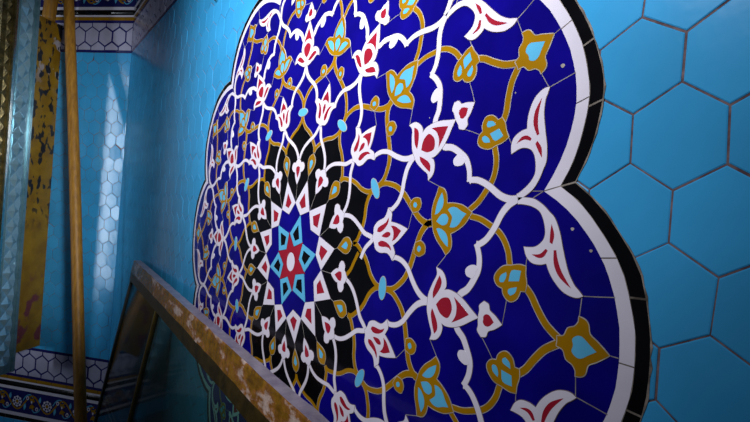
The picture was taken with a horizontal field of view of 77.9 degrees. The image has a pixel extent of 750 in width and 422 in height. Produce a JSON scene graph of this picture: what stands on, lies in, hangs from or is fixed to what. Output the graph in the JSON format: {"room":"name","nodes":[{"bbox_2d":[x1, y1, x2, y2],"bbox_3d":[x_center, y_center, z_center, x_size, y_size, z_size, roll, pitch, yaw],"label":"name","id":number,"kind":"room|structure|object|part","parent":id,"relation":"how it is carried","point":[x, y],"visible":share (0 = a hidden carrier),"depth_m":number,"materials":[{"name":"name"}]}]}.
{"room":"mosque","nodes":[
{"label":"mosque","id":0,"kind":"room"},
{"bbox_2d":[0,0,134,421],"bbox_3d":[-2.596,-0.137,3.420,1.800,3.520,0.207,5,1,11],"label":"wall","id":1,"kind":"structure","parent":0,"point":[40,388],"depth_m":3.21,"materials":[{"name":"blue tile"}]},
{"bbox_2d":[0,0,36,374],"bbox_3d":[-2.319,-0.403,2.991,0.036,2.936,0.158,5,1,11],"label":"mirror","id":2,"kind":"object","parent":1,"relation":"attached to","point":[23,101],"depth_m":3.00,"materials":[{"name":"glass"}]},
{"bbox_2d":[0,0,62,374],"bbox_3d":[-2.310,-0.403,3.042,0.082,2.936,0.445,5,1,9],"label":"door frame","id":3,"kind":"structure","parent":1,"relation":"attached to","point":[30,42],"depth_m":3.05,"materials":[{"name":"yellow paint"}]},
{"bbox_3d":[-2.193,-1.570,3.172,0.080,0.561,0.127,5,1,11],"label":"round post","id":4,"kind":"part","parent":3,"relation":"part of","materials":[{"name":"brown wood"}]},
{"bbox_2d":[108,0,749,421],"bbox_3d":[-0.438,0.056,1.607,0.207,3.520,4.045,4,1,-37],"label":"wall","id":5,"kind":"structure","parent":0,"point":[668,162],"depth_m":0.50,"materials":[{"name":"blue tile"}]},
{"bbox_2d":[192,0,652,421],"bbox_3d":[-0.206,0.120,1.135,0.004,1.628,1.641,4,1,-37],"label":"medallion","id":6,"kind":"object","parent":5,"relation":"attached to","point":[393,218],"visible":0.89,"depth_m":0.77,"materials":[{"name":"tile"}]},
{"bbox_3d":[-3.172,1.666,0.504,6.500,0.100,6.400,4,1,-37],"label":"floor","id":7,"kind":"structure","parent":0,"visible":0},
{"bbox_2d":[63,0,86,421],"bbox_3d":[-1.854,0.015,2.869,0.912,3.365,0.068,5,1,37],"label":"wooden pole","id":8,"kind":"object","parent":7,"relation":"on","point":[77,281],"visible":1,"depth_m":2.84,"materials":[{"name":"brown wood"}]},
{"bbox_2d":[94,260,328,421],"bbox_3d":[-0.660,1.064,1.335,0.274,1.482,2.614,4,1,-35],"label":"glass frame","id":9,"kind":"object","parent":7,"relation":"on","point":[258,395],"visible":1,"depth_m":1.58,"materials":[{"name":"gold metal"}]},
{"bbox_3d":[-1.216,1.039,2.098,0.245,1.326,0.660,4,1,-37],"label":"glass pane","id":10,"kind":"part","parent":9,"relation":"part of","materials":[{"name":"clear glass"}]},
{"bbox_3d":[-0.523,0.414,1.391,0.038,0.045,2.606,4,1,-35],"label":"moulding","id":11,"kind":"part","parent":9,"relation":"part of","materials":[{"name":"gold metal"}]}
]}

